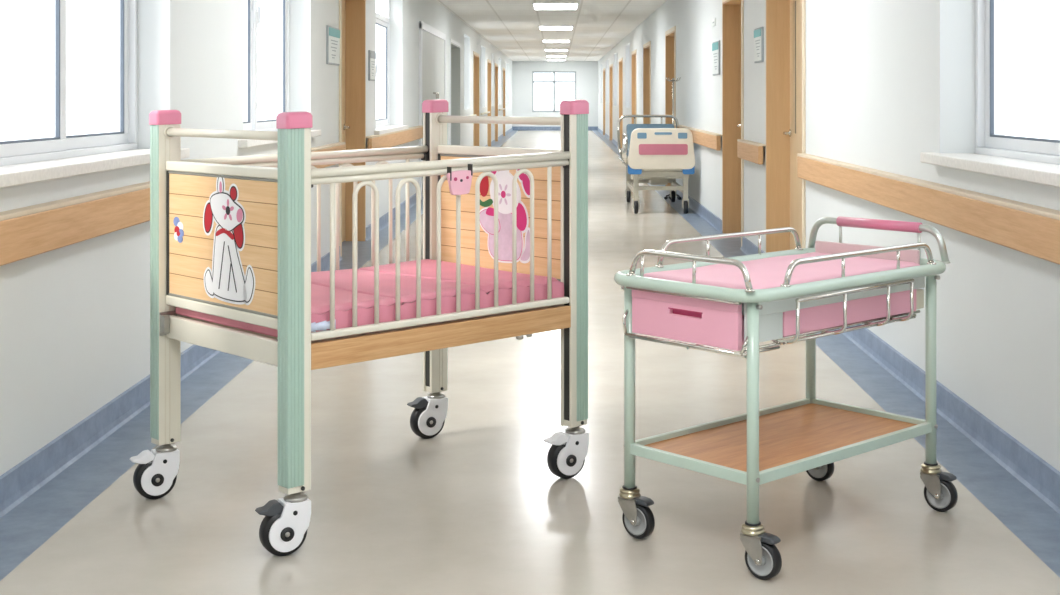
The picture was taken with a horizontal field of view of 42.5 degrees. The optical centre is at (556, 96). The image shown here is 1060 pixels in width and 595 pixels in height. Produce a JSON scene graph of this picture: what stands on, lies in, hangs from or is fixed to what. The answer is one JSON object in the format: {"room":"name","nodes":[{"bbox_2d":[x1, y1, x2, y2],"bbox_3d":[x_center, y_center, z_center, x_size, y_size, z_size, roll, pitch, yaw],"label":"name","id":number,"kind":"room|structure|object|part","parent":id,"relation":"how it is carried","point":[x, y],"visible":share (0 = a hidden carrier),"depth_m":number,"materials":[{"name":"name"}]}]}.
{"room":"hospital corridor","nodes":[
{"label":"hospital corridor","id":0,"kind":"room"},
{"bbox_2d":[0,0,511,475],"bbox_3d":[-1.735,-0.045,23.000,0.250,2.490,52.000,0,0,0],"label":"wall","id":1,"kind":"structure","parent":0,"point":[75,318],"depth_m":5.67,"materials":[{"name":"paint"}]},
{"bbox_2d":[0,0,189,187],"bbox_3d":[-1.688,-0.432,4.485,0.255,1.376,2.610,0,0,0],"label":"window","id":2,"kind":"structure","parent":1,"relation":"in","point":[26,161],"depth_m":4.86,"materials":[{"name":"white plastic"}]},
{"bbox_3d":[-1.768,-0.450,4.485,0.022,1.284,0.791,0,0,0],"label":"sash","id":3,"kind":"part","parent":2,"relation":"part of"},
{"bbox_3d":[-1.780,-0.450,4.485,0.070,1.340,2.370,0,0,0],"label":"frame","id":4,"kind":"part","parent":2,"relation":"part of","materials":[{"name":"white plastic"}]},
{"bbox_3d":[-1.786,-0.450,5.256,0.022,1.284,0.791,0,0,0],"label":"sash","id":5,"kind":"part","parent":2,"relation":"part of","materials":[{"name":"glass"}]},
{"bbox_3d":[-1.653,0.236,4.485,0.185,0.040,2.610,0,0,0],"label":"sill","id":6,"kind":"part","parent":2,"relation":"part of","materials":[{"name":"stone"}]},
{"bbox_2d":[0,142,345,265],"bbox_3d":[-1.583,0.404,3.540,0.055,0.143,12.980,0,0,0],"label":"wall handrail","id":7,"kind":"object","parent":1,"relation":"attached to","point":[29,231],"visible":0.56,"depth_m":4.37,"materials":[{"name":"brown wood"}]},
{"bbox_2d":[0,128,512,517],"bbox_3d":[-1.598,1.148,23.000,0.024,0.104,52.000,0,0,0],"label":"baseboard","id":8,"kind":"structure","parent":1,"relation":"attached to","point":[21,481],"depth_m":4.63,"materials":[{"name":"blue plastic"}]},
{"bbox_2d":[238,0,320,147],"bbox_3d":[-1.688,-0.432,7.945,0.255,1.376,2.150,0,0,0],"label":"window","id":9,"kind":"structure","parent":1,"relation":"in","point":[253,16],"depth_m":7.97,"materials":[{"name":"white plastic"}]},
{"bbox_3d":[-1.786,-0.450,7.481,0.022,1.284,0.947,0,0,0],"label":"sash","id":10,"kind":"part","parent":9,"relation":"part of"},
{"bbox_3d":[-1.780,-0.450,7.945,0.070,1.340,1.910,0,0,0],"label":"frame","id":11,"kind":"part","parent":9,"relation":"part of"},
{"bbox_3d":[-1.768,-0.450,8.409,0.022,1.284,0.947,0,0,0],"label":"sash","id":12,"kind":"part","parent":9,"relation":"part of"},
{"bbox_3d":[-1.653,0.236,7.945,0.185,0.040,2.150,0,0,0],"label":"sill","id":13,"kind":"part","parent":9,"relation":"part of","materials":[{"name":"stone"}]},
{"bbox_2d":[326,25,339,65],"bbox_3d":[-1.600,-0.365,9.750,0.020,0.270,0.500,0,0,0],"label":"wall sign","id":14,"kind":"object","parent":1,"relation":"attached to","point":[332,33],"visible":1,"depth_m":9.67,"materials":[{"name":"white plastic"}]},
{"bbox_3d":[-1.595,-0.365,9.755,0.004,0.246,0.470,0,0,0],"label":"panel","id":15,"kind":"part","parent":14,"relation":"part of","materials":[{"name":"white paper"}]},
{"bbox_2d":[339,0,365,255],"bbox_3d":[-1.696,0.160,10.711,0.199,2.080,1.322,0,0,0],"label":"door","id":16,"kind":"structure","parent":1,"relation":"in","point":[352,13],"depth_m":11.34,"materials":[{"name":"brown wood"}]},
{"bbox_3d":[-1.679,0.185,10.730,0.162,2.030,1.260,0,0,0],"label":"frame","id":17,"kind":"part","parent":16,"relation":"part of","materials":[{"name":"brown wood"}]},
{"bbox_2d":[368,50,375,80],"bbox_3d":[-1.600,-0.270,11.800,0.020,0.260,0.360,0,0,0],"label":"wall sign","id":18,"kind":"object","parent":1,"relation":"attached to","point":[371,54],"visible":1,"depth_m":11.71,"materials":[{"name":"white plastic"}]},
{"bbox_3d":[-1.595,-0.270,11.805,0.004,0.236,0.330,0,0,0],"label":"panel","id":19,"kind":"part","parent":18,"relation":"part of","materials":[{"name":"white plastic"}]},
{"bbox_2d":[366,0,422,148],"bbox_3d":[-1.685,-0.323,13.650,0.260,1.595,4.400,0,0,0],"label":"window","id":20,"kind":"structure","parent":1,"relation":"in","point":[383,126],"depth_m":14.12,"materials":[{"name":"white plastic"}]},
{"bbox_3d":[-1.768,-0.246,13.661,0.022,1.037,1.042,0,0,0],"label":"sash","id":21,"kind":"part","parent":20,"relation":"part of","materials":[{"name":"glass"}]},
{"bbox_3d":[-1.780,-0.410,13.150,0.070,1.420,2.100,0,0,0],"label":"frame","id":22,"kind":"part","parent":20,"relation":"part of","materials":[{"name":"white plastic"}]},
{"bbox_3d":[-1.653,0.316,13.150,0.185,0.040,2.340,0,0,0],"label":"sill","id":23,"kind":"part","parent":20,"relation":"part of","materials":[{"name":"stone"}]},
{"bbox_3d":[-1.583,0.404,13.650,0.055,0.143,4.400,0,0,0],"label":"wall handrail","id":24,"kind":"part","parent":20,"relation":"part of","materials":[{"name":"brown wood"}]},
{"bbox_2d":[419,21,445,199],"bbox_3d":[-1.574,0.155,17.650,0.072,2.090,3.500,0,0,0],"label":"door","id":25,"kind":"structure","parent":1,"relation":"in","point":[432,42],"depth_m":17.18,"materials":[{"name":"white wood"}]},
{"bbox_2d":[450,38,459,144],"bbox_3d":[-1.696,0.160,21.481,0.199,2.080,2.062,0,0,0],"label":"door","id":26,"kind":"structure","parent":1,"relation":"in","point":[454,46],"depth_m":22.48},
{"bbox_2d":[473,51,478,145],"bbox_3d":[-1.696,0.160,27.081,0.199,2.080,1.862,0,0,0],"label":"door","id":27,"kind":"structure","parent":1,"relation":"in","point":[475,55],"depth_m":27.98,"materials":[{"name":"brown wood"}]},
{"bbox_2d":[487,59,490,146],"bbox_3d":[-1.696,0.160,32.231,0.199,2.080,1.562,0,0,0],"label":"door","id":28,"kind":"structure","parent":1,"relation":"in","point":[488,60],"depth_m":32.98,"materials":[{"name":"brown wood"}]},
{"bbox_2d":[495,63,497,140],"bbox_3d":[-1.696,0.160,35.981,0.199,2.080,1.662,0,0,0],"label":"door","id":29,"kind":"structure","parent":1,"relation":"in","point":[496,65],"depth_m":36.78,"materials":[{"name":"brown wood"}]},
{"bbox_2d":[503,68,504,135],"bbox_3d":[-1.696,0.160,41.231,0.199,2.080,1.562,0,0,0],"label":"door","id":30,"kind":"structure","parent":1,"relation":"in","point":[503,68],"depth_m":41.98,"materials":[{"name":"brown wood"}]},
{"bbox_2d":[0,130,1059,594],"bbox_3d":[-0.070,1.260,23.000,3.680,0.120,52.000,0,0,0],"label":"floor","id":31,"kind":"structure","parent":0,"point":[477,506],"depth_m":4.07,"materials":[{"name":"beige tile"}]},
{"bbox_2d":[130,99,588,555],"bbox_3d":[-0.586,0.604,4.183,1.181,1.192,0.786,0,0,-44],"label":"cot","id":32,"kind":"object","parent":31,"relation":"on","point":[230,237],"visible":0.99,"depth_m":4.01,"materials":[{"name":"beige metal"}]},
{"bbox_2d":[141,449,179,495],"bbox_3d":[-1.195,1.123,4.082,0.113,0.125,0.062,0,0,-30],"label":"hood","id":33,"kind":"object","parent":32,"relation":"attached to","point":[159,467],"depth_m":4.05,"materials":[{"name":"white plastic"}]},
{"bbox_3d":[-1.174,0.557,4.091,0.071,0.960,0.050,0,0,-44],"label":"corner post","id":34,"kind":"part","parent":32,"relation":"part of","materials":[{"name":"beige metal"}]},
{"bbox_3d":[-0.934,0.104,3.840,0.025,0.024,0.651,0,0,-44],"label":"rod","id":35,"kind":"part","parent":32,"relation":"part of","materials":[{"name":"beige metal"}]},
{"bbox_3d":[-0.934,0.405,3.840,0.017,0.356,0.619,0,0,-44],"label":"wood panel","id":36,"kind":"part","parent":32,"relation":"part of","materials":[{"name":"brown wood"}]},
{"bbox_2d":[269,498,310,551],"bbox_3d":[-0.710,1.123,3.579,0.113,0.125,0.062,0,0,-30],"label":"hood","id":37,"kind":"object","parent":32,"relation":"attached to","point":[289,518],"depth_m":3.55,"materials":[{"name":"white plastic"}]},
{"bbox_3d":[-0.692,0.557,3.591,0.071,0.960,0.050,0,0,-44],"label":"corner post","id":38,"kind":"part","parent":32,"relation":"part of","materials":[{"name":"green metal"}]},
{"bbox_3d":[-0.809,0.193,4.457,0.967,0.045,0.025,0,0,-44],"label":"rail","id":39,"kind":"part","parent":32,"relation":"part of","materials":[{"name":"beige metal"}]},
{"bbox_3d":[-0.809,0.215,4.457,0.955,0.038,0.019,0,0,-44],"label":"gate rail","id":40,"kind":"part","parent":32,"relation":"part of","materials":[{"name":"beige metal"}]},
{"bbox_2d":[176,259,563,341],"bbox_3d":[-0.568,0.609,4.188,0.982,0.090,0.702,0,0,-44],"label":"mattress","id":41,"kind":"object","parent":32,"relation":"on","point":[320,281],"visible":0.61,"depth_m":4.05,"materials":[{"name":"pink fabric"}]},
{"bbox_2d":[418,396,447,435],"bbox_3d":[-0.448,1.123,4.802,0.113,0.125,0.062,0,0,-30],"label":"hood","id":42,"kind":"object","parent":32,"relation":"attached to","point":[432,410],"depth_m":4.77,"materials":[{"name":"white plastic"}]},
{"bbox_3d":[-0.429,0.543,4.809,0.071,0.988,0.050,0,0,-44],"label":"corner post","id":43,"kind":"part","parent":32,"relation":"part of","materials":[{"name":"metal"}]},
{"bbox_3d":[-0.312,0.215,3.942,0.955,0.038,0.019,0,0,-44],"label":"gate rail","id":44,"kind":"part","parent":32,"relation":"part of","materials":[{"name":"beige metal"}]},
{"bbox_3d":[-0.312,0.636,3.942,0.959,0.021,0.024,0,0,-44],"label":"gate rail","id":45,"kind":"part","parent":32,"relation":"part of","materials":[{"name":"beige metal"}]},
{"bbox_3d":[-0.312,0.193,3.942,0.967,0.045,0.025,0,0,-44],"label":"rail","id":46,"kind":"part","parent":32,"relation":"part of","materials":[{"name":"beige metal"}]},
{"bbox_2d":[446,164,472,194],"bbox_3d":[-0.281,0.239,3.937,0.092,0.088,0.017,0,0,-44],"label":"name tag","id":47,"kind":"object","parent":32,"relation":"attached to","point":[459,181],"visible":1,"depth_m":3.93,"materials":[{"name":"pink plastic"}]},
{"bbox_3d":[-0.187,0.078,4.560,0.025,0.026,0.651,0,0,-44],"label":"rod","id":48,"kind":"part","parent":32,"relation":"part of","materials":[{"name":"beige metal"}]},
{"bbox_3d":[-0.187,0.394,4.560,0.017,0.374,0.619,0,0,-44],"label":"wood panel","id":49,"kind":"part","parent":32,"relation":"part of","materials":[{"name":"brown wood"}]},
{"bbox_2d":[557,431,588,474],"bbox_3d":[0.037,1.123,4.299,0.113,0.125,0.062,0,0,-30],"label":"hood","id":50,"kind":"object","parent":32,"relation":"attached to","point":[572,446],"depth_m":4.27,"materials":[{"name":"white plastic"}]},
{"bbox_3d":[0.053,0.543,4.309,0.071,0.988,0.050,0,0,-44],"label":"corner post","id":51,"kind":"part","parent":32,"relation":"part of","materials":[{"name":"green metal"}]},
{"bbox_2d":[617,115,694,213],"bbox_3d":[1.052,0.702,14.810,0.725,0.996,1.812,0,0,0],"label":"hospital bed","id":52,"kind":"object","parent":31,"relation":"on","point":[658,153],"visible":1,"depth_m":13.91,"materials":[{"name":"beige plastic"}]},
{"bbox_3d":[1.045,0.470,15.231,0.712,0.532,0.969,0,0,0],"label":"head rail","id":53,"kind":"part","parent":52,"relation":"part of","materials":[{"name":"silver metal"}]},
{"bbox_3d":[1.070,0.494,14.830,0.550,0.371,1.640,0,0,0],"label":"bed mattress","id":54,"kind":"part","parent":52,"relation":"part of","materials":[{"name":"fabric"}]},
{"bbox_3d":[1.070,0.530,13.930,0.688,0.420,0.040,0,0,0],"label":"footboard","id":55,"kind":"part","parent":52,"relation":"part of","materials":[{"name":"beige plastic"}]},
{"bbox_2d":[664,77,680,199],"bbox_3d":[1.354,0.484,15.950,0.199,1.433,0.204,0,0,0],"label":"stand","id":56,"kind":"object","parent":31,"relation":"on","point":[669,80],"visible":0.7,"depth_m":15.94,"materials":[{"name":"silver metal"}]},
{"bbox_2d":[614,216,957,579],"bbox_3d":[0.654,0.786,3.840,0.940,0.828,0.558,0,0,-43],"label":"trolley","id":57,"kind":"object","parent":31,"relation":"on","point":[756,447],"visible":1,"depth_m":3.71,"materials":[{"name":"green metal"}]},
{"bbox_3d":[0.199,0.783,3.729,0.031,0.576,0.031,0,0,-43],"label":"leg","id":58,"kind":"part","parent":57,"relation":"part of","materials":[{"name":"green metal"}]},
{"bbox_3d":[0.447,0.590,3.667,0.322,0.096,0.369,0,0,-43],"label":"drawer","id":59,"kind":"part","parent":57,"relation":"part of","materials":[{"name":"pink plastic"}]},
{"bbox_3d":[0.338,0.449,3.519,0.026,0.086,0.435,0,0,-43],"label":"guard rail","id":60,"kind":"part","parent":57,"relation":"part of","materials":[{"name":"silver metal"}]},
{"bbox_3d":[0.526,0.449,4.074,0.673,0.086,0.026,0,0,-43],"label":"guard rail","id":61,"kind":"part","parent":57,"relation":"part of","materials":[{"name":"silver metal"}]},
{"bbox_3d":[0.491,0.783,3.415,0.031,0.576,0.031,0,0,-43],"label":"leg","id":62,"kind":"part","parent":57,"relation":"part of","materials":[{"name":"green metal"}]},
{"bbox_3d":[0.645,0.960,3.850,0.837,0.028,0.449,0,0,-43],"label":"shelf frame","id":63,"kind":"part","parent":57,"relation":"part of","materials":[{"name":"green metal"}]},
{"bbox_2d":[644,252,918,288],"bbox_3d":[0.643,0.489,3.849,0.777,0.017,0.385,0,0,-43],"label":"changing pad","id":64,"kind":"object","parent":57,"relation":"on","point":[765,273],"visible":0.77,"depth_m":3.78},
{"bbox_3d":[0.798,0.783,4.285,0.031,0.576,0.031,0,0,-43],"label":"leg","id":65,"kind":"part","parent":57,"relation":"part of","materials":[{"name":"green metal"}]},
{"bbox_3d":[0.689,0.586,3.854,0.616,0.065,0.363,0,0,-43],"label":"drawer","id":66,"kind":"part","parent":57,"relation":"part of","materials":[{"name":"pink plastic"}]},
{"bbox_2d":[744,279,919,351],"bbox_3d":[0.785,0.576,3.671,0.781,0.136,0.092,0,0,-43],"label":"wire basket","id":67,"kind":"object","parent":57,"relation":"on","point":[776,317],"depth_m":3.60,"materials":[{"name":"silver metal"}]},
{"bbox_2d":[741,276,924,315],"bbox_3d":[0.645,0.526,3.850,0.817,0.057,0.419,0,0,-43],"label":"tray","id":68,"kind":"object","parent":57,"relation":"on","point":[785,307],"depth_m":3.65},
{"bbox_3d":[0.828,0.453,3.685,0.704,0.078,0.026,0,0,-43],"label":"guard rail","id":69,"kind":"part","parent":57,"relation":"part of","materials":[{"name":"silver metal"}]},
{"bbox_3d":[0.971,0.434,4.157,0.026,0.112,0.509,0,0,-43],"label":"push handle","id":70,"kind":"part","parent":57,"relation":"part of","materials":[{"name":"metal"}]},
{"bbox_3d":[1.090,0.783,3.971,0.031,0.576,0.031,0,0,-43],"label":"leg","id":71,"kind":"part","parent":57,"relation":"part of","materials":[{"name":"green metal"}]},
{"bbox_2d":[437,0,666,60],"bbox_3d":[-0.070,-1.365,23.000,3.680,0.150,52.000,0,0,0],"label":"ceiling","id":72,"kind":"structure","parent":0,"point":[511,26],"depth_m":23.59,"materials":[{"name":"tile"}]},
{"bbox_2d":[532,3,578,9],"bbox_3d":[-0.020,-1.283,19.300,0.640,0.014,1.240,0,0,0],"label":"recessed light","id":73,"kind":"object","parent":72,"relation":"in","point":[536,6],"visible":1,"depth_m":19.27,"materials":[{"name":"white plastic"}]},
{"bbox_2d":[534,4,576,8],"bbox_3d":[-0.020,-1.283,19.300,0.600,0.006,1.200,0,0,0],"label":"diffuser","id":74,"kind":"object","parent":73,"relation":"attached to","point":[536,6],"depth_m":19.27,"materials":[{"name":"white plastic"}]},
{"bbox_2d":[538,26,573,29],"bbox_3d":[-0.020,-1.283,25.300,0.640,0.014,1.240,0,0,0],"label":"recessed light","id":75,"kind":"object","parent":72,"relation":"in","point":[539,27],"visible":1,"depth_m":25.09,"materials":[{"name":"white plastic"}]},
{"bbox_2d":[540,27,571,29],"bbox_3d":[-0.020,-1.283,25.300,0.600,0.006,1.200,0,0,0],"label":"diffuser","id":76,"kind":"object","parent":75,"relation":"attached to","point":[541,28],"depth_m":25.46,"materials":[{"name":"white plastic"}]},
{"bbox_2d":[542,40,569,42],"bbox_3d":[-0.020,-1.283,31.300,0.640,0.014,1.240,0,0,0],"label":"recessed light","id":77,"kind":"object","parent":72,"relation":"in","point":[543,41],"visible":1,"depth_m":31.42,"materials":[{"name":"white plastic"}]},
{"bbox_2d":[543,40,568,41],"bbox_3d":[-0.020,-1.283,31.300,0.600,0.006,1.200,0,0,0],"label":"diffuser","id":78,"kind":"object","parent":77,"relation":"attached to","point":[543,40],"depth_m":31.14,"materials":[{"name":"white plastic"}]},
{"bbox_2d":[544,49,567,50],"bbox_3d":[-0.020,-1.283,37.300,0.640,0.014,1.240,0,0,0],"label":"recessed light","id":79,"kind":"object","parent":72,"relation":"in","point":[544,49],"visible":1,"depth_m":36.68,"materials":[{"name":"white plastic"}]},
{"bbox_2d":[546,55,566,56],"bbox_3d":[-0.020,-1.283,42.800,0.640,0.014,1.240,0,0,0],"label":"recessed light","id":80,"kind":"object","parent":72,"relation":"in","point":[546,55],"visible":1,"depth_m":42.55,"materials":[{"name":"white plastic"}]},
{"bbox_2d":[547,59,565,60],"bbox_3d":[-0.020,-1.283,47.200,0.640,0.014,1.240,0,0,0],"label":"recessed light","id":81,"kind":"object","parent":72,"relation":"in","point":[547,59],"visible":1,"depth_m":47.11,"materials":[{"name":"white plastic"}]},
{"bbox_2d":[512,61,597,126],"bbox_3d":[-0.070,-0.045,49.075,3.680,2.490,0.250,0,0,0],"label":"wall","id":82,"kind":"structure","parent":0,"point":[586,71],"depth_m":48.95,"materials":[{"name":"paint"}]},
{"bbox_2d":[532,71,575,111],"bbox_3d":[-0.100,-0.190,49.030,1.580,1.480,0.060,0,0,0],"label":"window","id":83,"kind":"structure","parent":82,"relation":"in","point":[533,72],"depth_m":49.00,"materials":[{"name":"white plastic"}]},
{"bbox_2d":[512,127,597,129],"bbox_3d":[-0.070,1.130,48.940,3.080,0.140,0.020,0,0,0],"label":"baseboard","id":84,"kind":"structure","parent":82,"relation":"attached to","point":[513,128],"depth_m":48.93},
{"bbox_2d":[598,0,1059,471],"bbox_3d":[1.595,-0.045,23.000,0.250,2.490,52.000,0,0,0],"label":"wall","id":85,"kind":"structure","parent":0,"point":[889,82],"depth_m":5.70,"materials":[{"name":"paint"}]},
{"bbox_2d":[603,68,604,134],"bbox_3d":[1.556,0.160,42.231,0.199,2.080,1.562,0,0,0],"label":"door","id":86,"kind":"structure","parent":85,"relation":"in","point":[604,68],"depth_m":42.98,"materials":[{"name":"brown wood"}]},
{"bbox_2d":[609,64,612,139],"bbox_3d":[1.556,0.160,36.881,0.199,2.080,1.862,0,0,0],"label":"door","id":87,"kind":"structure","parent":85,"relation":"in","point":[611,65],"depth_m":37.78,"materials":[{"name":"brown wood"}]},
{"bbox_3d":[1.539,0.185,36.900,0.162,2.030,1.800,0,0,0],"label":"frame","id":88,"kind":"part","parent":87,"relation":"part of","materials":[{"name":"brown wood"}]},
{"bbox_2d":[619,58,622,147],"bbox_3d":[1.556,0.160,31.181,0.199,2.080,1.662,0,0,0],"label":"door","id":89,"kind":"structure","parent":85,"relation":"in","point":[621,59],"depth_m":31.98,"materials":[{"name":"brown wood"}]},
{"bbox_2d":[632,49,636,123],"bbox_3d":[1.556,0.160,25.881,0.199,2.080,1.462,0,0,0],"label":"door","id":90,"kind":"structure","parent":85,"relation":"in","point":[634,53],"depth_m":26.58,"materials":[{"name":"brown wood"}]},
{"bbox_2d":[643,41,650,123],"bbox_3d":[1.556,0.160,22.181,0.199,2.080,1.662,0,0,0],"label":"door","id":91,"kind":"structure","parent":85,"relation":"in","point":[646,47],"depth_m":22.98,"materials":[{"name":"brown wood"}]},
{"bbox_2d":[665,26,675,190],"bbox_3d":[1.556,0.160,17.581,0.199,2.080,1.462,0,0,0],"label":"door","id":92,"kind":"structure","parent":85,"relation":"in","point":[670,35],"depth_m":18.28,"materials":[{"name":"brown wood"}]},
{"bbox_3d":[1.539,0.185,17.600,0.162,2.030,1.400,0,0,0],"label":"frame","id":93,"kind":"part","parent":92,"relation":"part of","materials":[{"name":"brown wood"}]},
{"bbox_2d":[674,124,721,150],"bbox_3d":[1.442,0.404,14.440,0.055,0.143,4.720,0,0,0],"label":"wall handrail","id":94,"kind":"object","parent":85,"relation":"attached to","point":[712,140],"visible":0.61,"depth_m":12.98,"materials":[{"name":"brown wood"}]},
{"bbox_2d":[712,18,715,26],"bbox_3d":[1.464,-0.695,12.710,0.012,0.070,0.220,0,0,0],"label":"plate","id":95,"kind":"object","parent":85,"relation":"attached to","point":[714,19],"visible":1,"depth_m":12.66,"materials":[{"name":"white plastic"}]},
{"bbox_2d":[712,40,719,75],"bbox_3d":[1.460,-0.355,12.500,0.020,0.310,0.500,0,0,0],"label":"wall sign","id":96,"kind":"object","parent":85,"relation":"attached to","point":[716,45],"visible":1,"depth_m":12.41,"materials":[{"name":"white plastic"}]},
{"bbox_2d":[722,0,743,246],"bbox_3d":[1.556,0.160,11.366,0.199,2.080,1.292,0,0,0],"label":"door","id":97,"kind":"structure","parent":85,"relation":"in","point":[732,10],"depth_m":11.98,"materials":[{"name":"brown wood"}]},
{"bbox_2d":[737,139,765,163],"bbox_3d":[1.442,0.404,10.140,0.055,0.143,1.120,0,0,0],"label":"wall handrail","id":98,"kind":"object","parent":85,"relation":"attached to","point":[751,151],"visible":1,"depth_m":9.96,"materials":[{"name":"brown wood"}]},
{"bbox_2d":[754,27,763,62],"bbox_3d":[1.460,-0.375,9.865,0.020,0.250,0.370,0,0,0],"label":"wall sign","id":99,"kind":"object","parent":85,"relation":"attached to","point":[759,32],"visible":1,"depth_m":9.80,"materials":[{"name":"white plastic"}]},
{"bbox_3d":[1.455,-0.375,9.870,0.004,0.226,0.340,0,0,0],"label":"panel","id":100,"kind":"part","parent":99,"relation":"part of","materials":[{"name":"white plastic"}]},
{"bbox_2d":[766,0,805,252],"bbox_3d":[1.556,0.160,8.781,0.199,2.080,1.462,0,0,0],"label":"door","id":101,"kind":"structure","parent":85,"relation":"in","point":[785,19],"depth_m":9.48,"materials":[{"name":"brown wood"}]},
{"bbox_3d":[1.539,0.185,8.800,0.162,2.030,1.400,0,0,0],"label":"frame","id":102,"kind":"part","parent":101,"relation":"part of","materials":[{"name":"brown wood"}]},
{"bbox_3d":[1.592,0.250,9.398,0.056,0.052,0.146,0,0,0],"label":"handle","id":103,"kind":"part","parent":101,"relation":"part of","materials":[{"name":"silver metal"}]},
{"bbox_3d":[1.638,-0.205,9.295,0.006,0.910,0.130,0,0,0],"label":"vision panel","id":104,"kind":"part","parent":101,"relation":"part of","materials":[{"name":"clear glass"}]},
{"bbox_3d":[1.463,0.160,8.781,0.014,2.080,1.462,0,0,0],"label":"casing","id":105,"kind":"part","parent":101,"relation":"part of","materials":[{"name":"beige wood"}]},
{"bbox_2d":[597,128,1059,513],"bbox_3d":[1.458,1.148,23.000,0.024,0.104,52.000,0,0,0],"label":"baseboard","id":106,"kind":"structure","parent":85,"relation":"attached to","point":[1030,469],"depth_m":4.87,"materials":[{"name":"blue plastic"}]},
{"bbox_2d":[797,153,1059,264],"bbox_3d":[1.442,0.404,2.540,0.055,0.143,10.980,0,0,0],"label":"wall handrail","id":107,"kind":"object","parent":85,"relation":"attached to","point":[1030,229],"visible":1,"depth_m":4.89,"materials":[{"name":"brown wood"}]},
{"bbox_2d":[920,0,1059,186],"bbox_3d":[1.548,-0.432,3.555,0.255,1.376,3.550,0,0,0],"label":"window","id":108,"kind":"structure","parent":85,"relation":"in","point":[1035,160],"depth_m":5.00,"materials":[{"name":"white plastic"}]},
{"bbox_3d":[1.512,0.236,3.555,0.185,0.040,3.550,0,0,0],"label":"sill","id":109,"kind":"part","parent":108,"relation":"part of","materials":[{"name":"stone"}]},
{"bbox_3d":[1.640,-0.450,3.565,0.070,1.340,3.330,0,0,0],"label":"frame","id":110,"kind":"part","parent":108,"relation":"part of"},
{"bbox_3d":[1.646,-0.450,4.656,0.022,1.284,1.111,0,0,0],"label":"sash","id":111,"kind":"part","parent":108,"relation":"part of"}
]}

